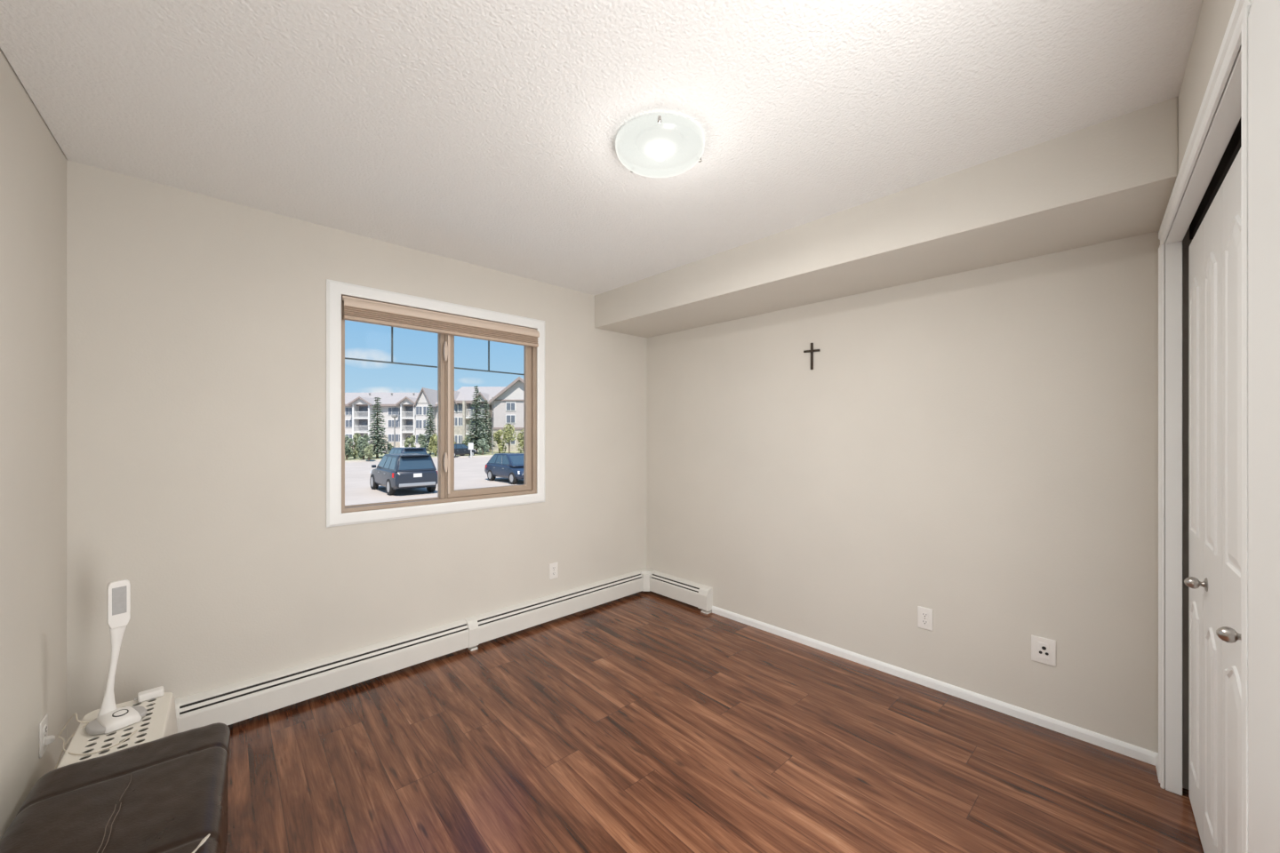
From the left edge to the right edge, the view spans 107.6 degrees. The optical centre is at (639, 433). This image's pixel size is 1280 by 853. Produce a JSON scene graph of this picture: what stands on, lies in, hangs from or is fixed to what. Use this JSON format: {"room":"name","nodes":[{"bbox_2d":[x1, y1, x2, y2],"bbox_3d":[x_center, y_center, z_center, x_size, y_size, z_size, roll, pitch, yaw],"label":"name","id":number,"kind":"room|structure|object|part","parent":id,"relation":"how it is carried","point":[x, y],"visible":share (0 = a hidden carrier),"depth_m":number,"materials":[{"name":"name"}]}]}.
{"room":"bedroom","nodes":[
{"label":"bedroom","id":0,"kind":"room"},
{"bbox_2d":[0,48,66,839],"bbox_3d":[-0.637,0.140,-0.122,0.130,2.680,5.112,0,0,-41],"label":"wall","id":1,"kind":"structure","parent":0,"point":[33,164],"depth_m":1.51,"materials":[{"name":"paint"}]},
{"bbox_2d":[39,714,55,758],"bbox_3d":[-2.045,1.042,1.619,0.028,0.118,0.074,0,0,-41],"label":"wall outlet","id":2,"kind":"object","parent":1,"relation":"attached to","point":[44,740],"visible":1,"depth_m":1.61,"materials":[{"name":"white plastic"}]},
{"bbox_3d":[-2.054,1.042,1.612,0.006,0.118,0.074,0,0,-41],"label":"plate","id":3,"kind":"part","parent":2,"relation":"part of","materials":[{"name":"white plastic"}]},
{"bbox_2d":[43,724,47,735],"bbox_3d":[-2.051,1.022,1.614,0.004,0.027,0.033,0,0,-41],"label":"receptacle","id":4,"kind":"object","parent":2,"relation":"attached to","point":[44,725],"depth_m":1.61,"materials":[{"name":"grey plastic"}]},
{"bbox_2d":[66,159,646,748],"bbox_3d":[-1.149,0.140,3.008,3.473,2.680,0.130,0,0,-44],"label":"wall","id":5,"kind":"structure","parent":0,"point":[196,323],"depth_m":2.24,"materials":[{"name":"paint"}]},
{"bbox_2d":[174,616,478,733],"bbox_3d":[-1.540,1.264,2.494,1.384,0.190,0.072,0,0,-44],"label":"baseboard heater","id":6,"kind":"object","parent":5,"relation":"attached to","point":[230,704],"visible":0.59,"depth_m":2.38,"materials":[{"name":"white metal"}]},
{"bbox_2d":[326,279,544,527],"bbox_3d":[-1.216,-0.156,2.961,1.325,1.298,0.185,0,0,-44],"label":"window","id":7,"kind":"structure","parent":5,"relation":"in","point":[448,500],"depth_m":2.90,"materials":[{"name":"white paint"}]},
{"bbox_2d":[344,327,437,367],"bbox_3d":[-1.462,-0.564,2.762,0.517,0.306,0.008,0,0,-44],"label":"grille","id":8,"kind":"object","parent":7,"relation":"attached to","point":[348,358],"depth_m":2.76,"materials":[{"name":"grey"}]},
{"bbox_3d":[-1.453,-0.156,2.752,0.517,1.122,0.005,0,0,-44],"label":"pane","id":9,"kind":"part","parent":7,"relation":"part of","materials":[{"name":"clear glass"}]},
{"bbox_2d":[341,296,539,347],"bbox_3d":[-1.156,-0.670,2.905,1.189,0.124,0.061,0,0,-44],"label":"window blind","id":10,"kind":"object","parent":7,"relation":"attached to","point":[355,309],"visible":0.95,"depth_m":2.80,"materials":[{"name":"beige fabric"}]},
{"bbox_3d":[-1.153,-0.618,2.901,1.180,0.019,0.043,0,0,-44],"label":"rail","id":11,"kind":"part","parent":10,"relation":"part of","materials":[{"name":"beige fabric"}]},
{"bbox_3d":[-1.189,-0.156,2.907,0.014,1.062,0.016,0,0,-44],"label":"pull rail","id":12,"kind":"part","parent":7,"relation":"part of","materials":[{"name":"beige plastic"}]},
{"bbox_3d":[-0.993,-0.156,3.124,0.609,1.138,0.032,0,0,-44],"label":"sash","id":13,"kind":"part","parent":7,"relation":"part of","materials":[{"name":"beige plastic"}]},
{"bbox_2d":[454,340,523,375],"bbox_3d":[-1.010,-0.544,3.142,0.516,0.266,0.008,0,0,-44],"label":"grille","id":14,"kind":"object","parent":7,"relation":"attached to","point":[488,371],"depth_m":3.13,"materials":[{"name":"grey"}]},
{"bbox_2d":[549,562,557,579],"bbox_3d":[-0.628,1.003,3.409,0.070,0.115,0.009,0,0,-44],"label":"wall outlet","id":15,"kind":"object","parent":5,"relation":"attached to","point":[553,567],"visible":1,"depth_m":3.40,"materials":[{"name":"white plastic"}]},
{"bbox_2d":[473,568,654,644],"bbox_3d":[-0.468,1.253,3.497,1.553,0.166,0.105,0,0,-44],"label":"baseboard heater","id":16,"kind":"object","parent":5,"relation":"attached to","point":[492,625],"visible":0.88,"depth_m":3.37,"materials":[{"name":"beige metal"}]},
{"bbox_3d":[-0.508,1.251,3.501,1.500,0.158,0.043,0,0,-44],"label":"panel","id":17,"kind":"part","parent":16,"relation":"part of","materials":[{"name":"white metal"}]},
{"bbox_2d":[0,0,1202,295],"bbox_3d":[0.576,-1.140,1.129,3.580,0.120,5.230,0,0,-44],"label":"ceiling","id":18,"kind":"structure","parent":0,"point":[484,133],"depth_m":1.50,"materials":[{"name":"white paint"}]},
{"bbox_2d":[615,113,704,177],"bbox_3d":[0.070,-1.036,1.729,0.328,0.088,0.336,0,0,-44],"label":"ceiling light","id":19,"kind":"object","parent":18,"relation":"attached to","point":[675,142],"visible":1,"depth_m":1.65,"materials":[{"name":"white glass"}]},
{"bbox_2d":[225,591,1204,852],"bbox_3d":[0.305,1.420,0.869,4.330,0.120,5.230,0,0,-44],"label":"floor","id":20,"kind":"structure","parent":0,"point":[642,722],"depth_m":1.94,"materials":[{"name":"laminate"}]},
{"bbox_2d":[0,722,230,852],"bbox_3d":[-1.165,1.145,0.997,0.410,0.429,1.150,0,0,-39],"label":"leather bench","id":21,"kind":"object","parent":20,"relation":"on","point":[169,794],"visible":1,"depth_m":1.20,"materials":[{"name":"brown leather"}]},
{"bbox_2d":[56,692,177,768],"bbox_3d":[-1.755,1.180,1.583,0.288,0.360,0.516,0,0,-41],"label":"side table","id":22,"kind":"object","parent":20,"relation":"on","point":[160,720],"visible":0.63,"depth_m":1.58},
{"bbox_2d":[54,579,147,769],"bbox_3d":[-1.829,0.937,1.583,0.225,0.838,0.360,0,0,-43],"label":"desk lamp","id":23,"kind":"object","parent":22,"relation":"on","point":[110,718],"visible":0.94,"depth_m":1.63,"materials":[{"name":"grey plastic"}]},
{"bbox_3d":[-1.853,1.174,1.494,0.027,0.364,0.246,0,0,-25],"label":"power cord","id":24,"kind":"part","parent":23,"relation":"part of","materials":[{"name":"beige plastic"}]},
{"bbox_3d":[-1.943,1.016,1.613,0.186,0.086,0.025,0,0,22],"label":"power cord","id":25,"kind":"part","parent":23,"relation":"part of","materials":[{"name":"beige plastic"}]},
{"bbox_3d":[-1.857,1.029,1.538,0.378,0.069,0.130,0,0,11],"label":"power cord","id":26,"kind":"part","parent":23,"relation":"part of","materials":[{"name":"beige plastic"}]},
{"bbox_3d":[-1.824,0.586,1.641,0.003,0.094,0.035,0,0,29],"label":"light panel","id":27,"kind":"part","parent":23,"relation":"part of","materials":[{"name":"grey plastic"}]},
{"bbox_2d":[133,686,163,703],"bbox_3d":[-1.849,0.985,1.763,0.040,0.028,0.078,0,0,43],"label":"power adapter","id":28,"kind":"object","parent":22,"relation":"on","point":[156,692],"visible":1,"depth_m":1.76,"materials":[{"name":"white plastic"}]},
{"bbox_2d":[646,231,1159,752],"bbox_3d":[1.413,0.140,2.748,0.130,2.680,3.788,0,0,-44],"label":"wall","id":29,"kind":"structure","parent":0,"point":[978,449],"depth_m":2.46,"materials":[{"name":"paint"}]},
{"bbox_2d":[649,570,712,614],"bbox_3d":[0.316,1.264,3.749,0.072,0.190,0.612,0,0,-44],"label":"baseboard heater","id":30,"kind":"object","parent":29,"relation":"attached to","point":[691,593],"visible":1,"depth_m":3.69,"materials":[{"name":"white metal"}]},
{"bbox_3d":[0.326,1.251,3.760,0.043,0.158,0.610,0,0,-44],"label":"panel","id":31,"kind":"part","parent":30,"relation":"part of","materials":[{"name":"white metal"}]},
{"bbox_2d":[803,343,820,369],"bbox_3d":[1.093,-0.490,2.979,0.012,0.170,0.104,0,0,-44],"label":"wall cross","id":32,"kind":"object","parent":29,"relation":"attached to","point":[812,350],"visible":1,"depth_m":2.97,"materials":[{"name":"brown wood"}]},
{"bbox_2d":[594,96,1177,337],"bbox_3d":[0.891,-0.958,2.786,0.573,0.264,3.011,0,0,-44],"label":"soffit","id":33,"kind":"object","parent":29,"relation":"attached to","point":[1115,179],"depth_m":2.05,"materials":[{"name":"paint"}]},
{"bbox_2d":[917,606,932,631],"bbox_3d":[1.535,0.998,2.521,0.009,0.115,0.072,0,0,-44],"label":"wall outlet","id":34,"kind":"object","parent":29,"relation":"attached to","point":[924,615],"visible":1,"depth_m":2.52,"materials":[{"name":"white plastic"}]},
{"bbox_2d":[921,619,927,625],"bbox_3d":[1.533,1.017,2.519,0.004,0.027,0.033,0,0,-44],"label":"receptacle","id":35,"kind":"object","parent":34,"relation":"attached to","point":[924,622],"depth_m":2.52,"materials":[{"name":"grey plastic"}]},
{"bbox_2d":[921,612,927,617],"bbox_3d":[1.533,0.978,2.519,0.004,0.027,0.033,0,0,-44],"label":"receptacle","id":36,"kind":"object","parent":34,"relation":"attached to","point":[924,614],"depth_m":2.52,"materials":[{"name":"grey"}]},
{"bbox_2d":[712,606,1158,766],"bbox_3d":[1.333,1.334,2.730,0.012,0.051,2.272,0,0,-44],"label":"baseboard","id":37,"kind":"structure","parent":29,"relation":"attached to","point":[1122,748],"depth_m":2.38,"materials":[{"name":"white paint"}]},
{"bbox_2d":[1031,634,1055,666],"bbox_3d":[1.868,1.008,2.169,0.014,0.118,0.088,0,0,-44],"label":"outlet","id":38,"kind":"object","parent":29,"relation":"attached to","point":[1043,650],"visible":1,"depth_m":2.17,"materials":[{"name":"white plastic"}]},
{"bbox_2d":[1159,0,1241,790],"bbox_3d":[0.984,0.140,0.649,0.116,2.440,3.400,0,0,44],"label":"wall","id":39,"kind":"structure","parent":0,"point":[1214,16],"depth_m":1.78,"materials":[{"name":"paint"}]},
{"bbox_2d":[1155,753,1158,778],"bbox_3d":[2.078,1.334,1.875,0.012,0.051,0.116,0,0,44],"label":"baseboard","id":40,"kind":"structure","parent":39,"relation":"attached to","point":[1156,756],"depth_m":1.88,"materials":[{"name":"white paint"}]},
{"bbox_2d":[1184,184,1222,852],"bbox_3d":[1.820,0.328,1.522,0.081,2.040,0.614,0,0,44],"label":"closet door","id":41,"kind":"structure","parent":39,"relation":"in","point":[1204,582],"depth_m":1.46,"materials":[{"name":"white paint"}]},
{"bbox_3d":[1.758,0.475,1.482,0.047,0.042,0.042,0,0,44],"label":"knob","id":42,"kind":"part","parent":41,"relation":"part of","materials":[{"name":"silver metal"}]},
{"bbox_2d":[1158,0,1251,852],"bbox_3d":[1.577,0.287,1.271,0.129,2.145,1.451,0,0,44],"label":"trim","id":43,"kind":"structure","parent":39,"relation":"attached to","point":[1232,105],"depth_m":1.76,"materials":[{"name":"white paint"}]},
{"bbox_2d":[1189,116,1241,239],"bbox_3d":[1.610,-0.756,1.267,0.027,0.052,1.365,0,0,44],"label":"trim","id":44,"kind":"structure","parent":39,"relation":"attached to","point":[1235,144],"depth_m":1.37,"materials":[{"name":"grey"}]},
{"bbox_2d":[1216,146,1241,852],"bbox_3d":[1.364,0.328,1.049,0.081,2.040,0.694,0,0,44],"label":"closet door","id":45,"kind":"structure","parent":39,"relation":"in","point":[1230,633],"depth_m":1.17,"materials":[{"name":"white paint"}]},
{"bbox_3d":[1.389,0.475,1.099,0.047,0.042,0.042,0,0,44],"label":"knob","id":46,"kind":"part","parent":45,"relation":"part of","materials":[{"name":"silver metal"}]},
{"bbox_2d":[1248,0,1279,852],"bbox_3d":[0.672,0.297,0.332,0.129,2.125,1.153,0,0,44],"label":"trim","id":47,"kind":"structure","parent":39,"relation":"attached to","point":[1264,16],"depth_m":0.72,"materials":[{"name":"white paint"}]},
{"label":"outside","id":48,"kind":"structure","parent":0,"visible":0},
{"bbox_2d":[344,448,523,505],"bbox_3d":[-44.900,2.650,101.675,230.000,0.001,196.800,0,0,-44],"label":"ground","id":49,"kind":"structure","parent":48,"point":[469,473],"depth_m":25.40,"materials":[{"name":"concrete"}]},
{"bbox_2d":[364,444,373,460],"bbox_3d":[-25.411,1.788,43.888,0.804,1.574,0.839,0,0,-19],"label":"shrub","id":50,"kind":"object","parent":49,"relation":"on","point":[368,451],"visible":1,"depth_m":43.72,"materials":[{"name":"green plant"}]},
{"bbox_2d":[369,453,437,495],"bbox_3d":[-11.005,1.790,21.649,2.056,1.720,4.665,0,0,-42],"label":"suv","id":51,"kind":"object","parent":49,"relation":"on","point":[394,472],"visible":1,"depth_m":20.13,"materials":[{"name":"grey paint"}]},
{"bbox_3d":[-9.480,1.790,19.956,0.340,0.160,0.062,0,0,-42],"label":"number plate","id":52,"kind":"part","parent":51,"relation":"part of","materials":[{"name":"white metal"}]},
{"bbox_2d":[388,447,427,454],"bbox_3d":[-15.310,1.780,30.471,2.056,1.740,4.765,0,0,-42],"label":"suv","id":53,"kind":"object","parent":49,"relation":"on","point":[409,450],"visible":0.1,"depth_m":29.07,"materials":[{"name":"blue paint"}]},
{"bbox_2d":[344,455,493,462],"bbox_3d":[21.553,2.585,53.827,117.470,0.130,54.162,0,0,-44],"label":"kerb","id":54,"kind":"object","parent":49,"relation":"on","point":[484,455],"visible":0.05,"depth_m":49.37,"materials":[{"name":"beige concrete"}]},
{"bbox_2d":[344,448,523,460],"bbox_3d":[21.553,2.600,91.452,169.151,0.100,108.168,0,0,-44],"label":"verge","id":55,"kind":"structure","parent":49,"relation":"on","point":[380,457],"depth_m":53.85,"materials":[{"name":"green plant"}]},
{"bbox_2d":[344,435,353,459],"bbox_3d":[-28.285,1.399,45.027,1.058,2.352,1.368,0,0,-4],"label":"shrub","id":56,"kind":"object","parent":55,"relation":"on","point":[348,451],"visible":0.77,"depth_m":45.15,"materials":[{"name":"green plant"}]},
{"bbox_2d":[351,432,360,458],"bbox_3d":[-28.568,1.242,47.095,1.175,2.666,1.224,0,0,-13],"label":"shrub","id":57,"kind":"object","parent":55,"relation":"on","point":[356,436],"visible":0.48,"depth_m":46.82,"materials":[{"name":"green plant"}]},
{"bbox_2d":[356,433,368,459],"bbox_3d":[-26.563,1.306,44.858,1.061,2.538,0.948,0,0,-26],"label":"shrub","id":58,"kind":"object","parent":55,"relation":"on","point":[363,442],"visible":0.91,"depth_m":44.72,"materials":[{"name":"green plant"}]},
{"bbox_2d":[365,396,390,458],"bbox_3d":[-26.793,-0.583,47.798,2.722,6.305,2.816,0,0,-36],"label":"spruce tree","id":59,"kind":"object","parent":55,"relation":"on","point":[377,442],"visible":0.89,"depth_m":47.57,"materials":[{"name":"green plant"}]},
{"bbox_2d":[387,443,393,453],"bbox_3d":[-26.329,1.819,49.458,0.711,1.511,0.934,0,0,-22],"label":"shrub","id":60,"kind":"object","parent":55,"relation":"on","point":[390,447],"visible":0.3,"depth_m":49.36,"materials":[{"name":"green plant"}]},
{"bbox_2d":[344,387,437,447],"bbox_3d":[-60.516,-2.745,90.475,57.127,10.690,16.450,0,0,0],"label":"apartment building","id":61,"kind":"structure","parent":55,"relation":"on","point":[411,408],"depth_m":84.89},
{"bbox_3d":[-52.770,-4.000,84.920,1.250,1.250,0.060,0,0,0],"label":"pane","id":62,"kind":"part","parent":61,"relation":"part of","materials":[{"name":"clear glass"}]},
{"bbox_3d":[-52.770,-1.750,84.920,1.250,1.250,0.060,0,0,0],"label":"pane","id":63,"kind":"part","parent":61,"relation":"part of","materials":[{"name":"clear glass"}]},
{"bbox_3d":[-50.169,-3.775,84.960,1.252,1.750,0.060,0,0,0],"label":"balcony door","id":64,"kind":"part","parent":61,"relation":"part of","materials":[{"name":"clear glass"}]},
{"bbox_3d":[-50.169,-1.275,84.960,1.252,1.750,0.060,0,0,0],"label":"balcony door","id":65,"kind":"part","parent":61,"relation":"part of","materials":[{"name":"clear glass"}]},
{"bbox_3d":[-45.024,-1.750,84.920,1.250,1.250,0.060,0,0,0],"label":"pane","id":66,"kind":"part","parent":61,"relation":"part of","materials":[{"name":"clear glass"}]},
{"bbox_3d":[-45.024,0.850,84.920,1.250,1.250,0.060,0,0,0],"label":"pane","id":67,"kind":"part","parent":61,"relation":"part of","materials":[{"name":"clear glass"}]},
{"bbox_3d":[-45.024,-4.000,84.920,1.250,1.250,0.060,0,0,0],"label":"pane","id":68,"kind":"part","parent":61,"relation":"part of","materials":[{"name":"clear glass"}]},
{"bbox_3d":[-43.733,-4.000,84.920,1.250,1.250,0.060,0,0,0],"label":"pane","id":69,"kind":"part","parent":61,"relation":"part of","materials":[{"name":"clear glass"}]},
{"bbox_3d":[-43.733,-1.750,84.920,1.250,1.250,0.060,0,0,0],"label":"pane","id":70,"kind":"part","parent":61,"relation":"part of","materials":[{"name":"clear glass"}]},
{"bbox_3d":[-43.733,0.850,84.920,1.250,1.250,0.060,0,0,0],"label":"pane","id":71,"kind":"part","parent":61,"relation":"part of","materials":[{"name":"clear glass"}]},
{"bbox_3d":[-41.761,-3.775,84.960,0.962,1.750,0.060,0,0,0],"label":"balcony door","id":72,"kind":"part","parent":61,"relation":"part of","materials":[{"name":"clear glass"}]},
{"bbox_3d":[-41.761,-1.275,84.960,0.962,1.750,0.060,0,0,0],"label":"balcony door","id":73,"kind":"part","parent":61,"relation":"part of","materials":[{"name":"clear glass"}]},
{"bbox_3d":[-39.053,-4.000,82.720,1.000,1.400,0.060,0,0,0],"label":"pane","id":74,"kind":"part","parent":61,"relation":"part of","materials":[{"name":"clear glass"}]},
{"bbox_3d":[-39.053,-1.600,82.720,1.000,1.400,0.060,0,0,0],"label":"pane","id":75,"kind":"part","parent":61,"relation":"part of","materials":[{"name":"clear glass"}]},
{"bbox_3d":[-37.762,-4.000,82.720,1.000,1.400,0.060,0,0,0],"label":"pane","id":76,"kind":"part","parent":61,"relation":"part of","materials":[{"name":"clear glass"}]},
{"bbox_3d":[-37.762,-1.600,82.720,1.000,1.400,0.060,0,0,0],"label":"pane","id":77,"kind":"part","parent":61,"relation":"part of","materials":[{"name":"clear glass"}]},
{"bbox_2d":[391,414,398,447],"bbox_3d":[-25.152,0.310,48.000,0.440,4.520,0.440,0,0,0],"label":"street lamp","id":78,"kind":"object","parent":55,"relation":"on","point":[394,416],"visible":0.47,"depth_m":47.95,"materials":[{"name":"silver metal"}]},
{"bbox_2d":[403,435,415,447],"bbox_3d":[-24.570,1.387,50.012,1.193,2.376,1.158,0,0,-38],"label":"shrub","id":79,"kind":"object","parent":55,"relation":"on","point":[412,440],"visible":0.59,"depth_m":49.77,"materials":[{"name":"green plant"}]},
{"bbox_2d":[417,433,427,450],"bbox_3d":[-23.664,1.302,50.954,0.969,2.545,1.152,0,0,-32],"label":"shrub","id":80,"kind":"object","parent":55,"relation":"on","point":[421,440],"visible":0.75,"depth_m":50.78,"materials":[{"name":"green plant"}]},
{"bbox_2d":[424,404,437,455],"bbox_3d":[-25.127,-0.451,56.029,2.529,6.041,2.606,0,0,-19],"label":"spruce tree","id":81,"kind":"object","parent":55,"relation":"on","point":[429,428],"visible":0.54,"depth_m":55.82,"materials":[{"name":"green plant"}]},
{"bbox_2d":[428,433,437,455],"bbox_3d":[-22.991,1.310,52.285,1.220,2.529,0.975,0,0,-24],"label":"shrub","id":82,"kind":"object","parent":55,"relation":"on","point":[433,443],"visible":0.8,"depth_m":52.13,"materials":[{"name":"green plant"}]},
{"bbox_2d":[463,385,489,454],"bbox_3d":[-19.985,-1.601,57.066,3.329,8.342,3.114,0,0,-44],"label":"spruce tree","id":83,"kind":"object","parent":55,"relation":"on","point":[476,406],"visible":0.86,"depth_m":56.81,"materials":[{"name":"green plant"}]},
{"bbox_2d":[477,438,487,455],"bbox_3d":[-18.524,1.578,54.945,1.064,1.993,0.911,0,0,-3],"label":"shrub","id":84,"kind":"object","parent":55,"relation":"on","point":[481,443],"visible":1,"depth_m":54.86,"materials":[{"name":"green plant"}]},
{"bbox_2d":[479,400,495,452],"bbox_3d":[-20.458,-0.922,62.077,2.750,6.984,2.812,0,0,-12],"label":"spruce tree","id":85,"kind":"object","parent":55,"relation":"on","point":[489,436],"visible":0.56,"depth_m":61.88,"materials":[{"name":"green plant"}]},
{"bbox_2d":[454,376,523,451],"bbox_3d":[-19.411,-2.635,73.350,18.682,10.470,16.700,0,0,0],"label":"apartment building","id":86,"kind":"structure","parent":55,"relation":"on","point":[506,407],"depth_m":65.81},
{"bbox_3d":[-23.367,-2.955,66.730,2.880,0.950,0.060,0,0,0],"label":"railing","id":87,"kind":"part","parent":86,"relation":"part of","materials":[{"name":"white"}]},
{"bbox_3d":[-23.835,-3.250,67.960,1.504,1.600,0.060,0,0,0],"label":"balcony door","id":88,"kind":"part","parent":86,"relation":"part of","materials":[{"name":"white glass"}]},
{"bbox_3d":[-18.139,-3.750,65.720,1.150,1.000,0.060,0,0,0],"label":"pane","id":89,"kind":"part","parent":86,"relation":"part of","materials":[{"name":"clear glass"}]},
{"bbox_3d":[-18.139,-2.000,65.720,1.150,1.000,0.060,0,0,0],"label":"pane","id":90,"kind":"part","parent":86,"relation":"part of","materials":[{"name":"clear glass"}]},
{"bbox_2d":[492,430,506,453],"bbox_3d":[-17.941,1.048,59.957,1.575,3.052,1.577,0,0,20],"label":"shrub","id":91,"kind":"object","parent":55,"relation":"on","point":[497,437],"visible":1,"depth_m":59.60,"materials":[{"name":"green plant"}]},
{"bbox_2d":[502,424,516,453],"bbox_3d":[-16.382,0.678,58.519,1.473,3.785,1.791,0,0,-37],"label":"tree","id":92,"kind":"object","parent":55,"relation":"on","point":[508,433],"visible":1,"depth_m":58.40,"materials":[{"name":"green plant"}]},
{"bbox_2d":[516,428,523,453],"bbox_3d":[-14.893,0.940,59.990,1.760,3.272,1.608,0,0,-16],"label":"shrub","id":93,"kind":"object","parent":55,"relation":"on","point":[521,435],"visible":0.38,"depth_m":59.74,"materials":[{"name":"green plant"}]},
{"bbox_2d":[436,443,477,457],"bbox_3d":[-20.240,1.900,51.998,1.984,1.500,4.365,0,0,29],"label":"hatchback","id":94,"kind":"object","parent":49,"relation":"on","point":[460,449],"visible":0.48,"depth_m":51.58,"materials":[{"name":"grey paint"}]},
{"bbox_2d":[468,442,473,457],"bbox_3d":[-18.397,1.850,50.980,0.560,1.600,0.140,0,0,0],"label":"sign post","id":95,"kind":"object","parent":49,"relation":"on","point":[470,444],"visible":1,"depth_m":50.91,"materials":[{"name":"white metal"}]},
{"bbox_2d":[484,453,523,484],"bbox_3d":[-6.859,1.890,25.762,1.984,1.520,4.265,0,0,-44],"label":"hatchback","id":96,"kind":"object","parent":49,"relation":"on","point":[510,466],"visible":0.67,"depth_m":25.14,"materials":[{"name":"blue paint"}]}
]}

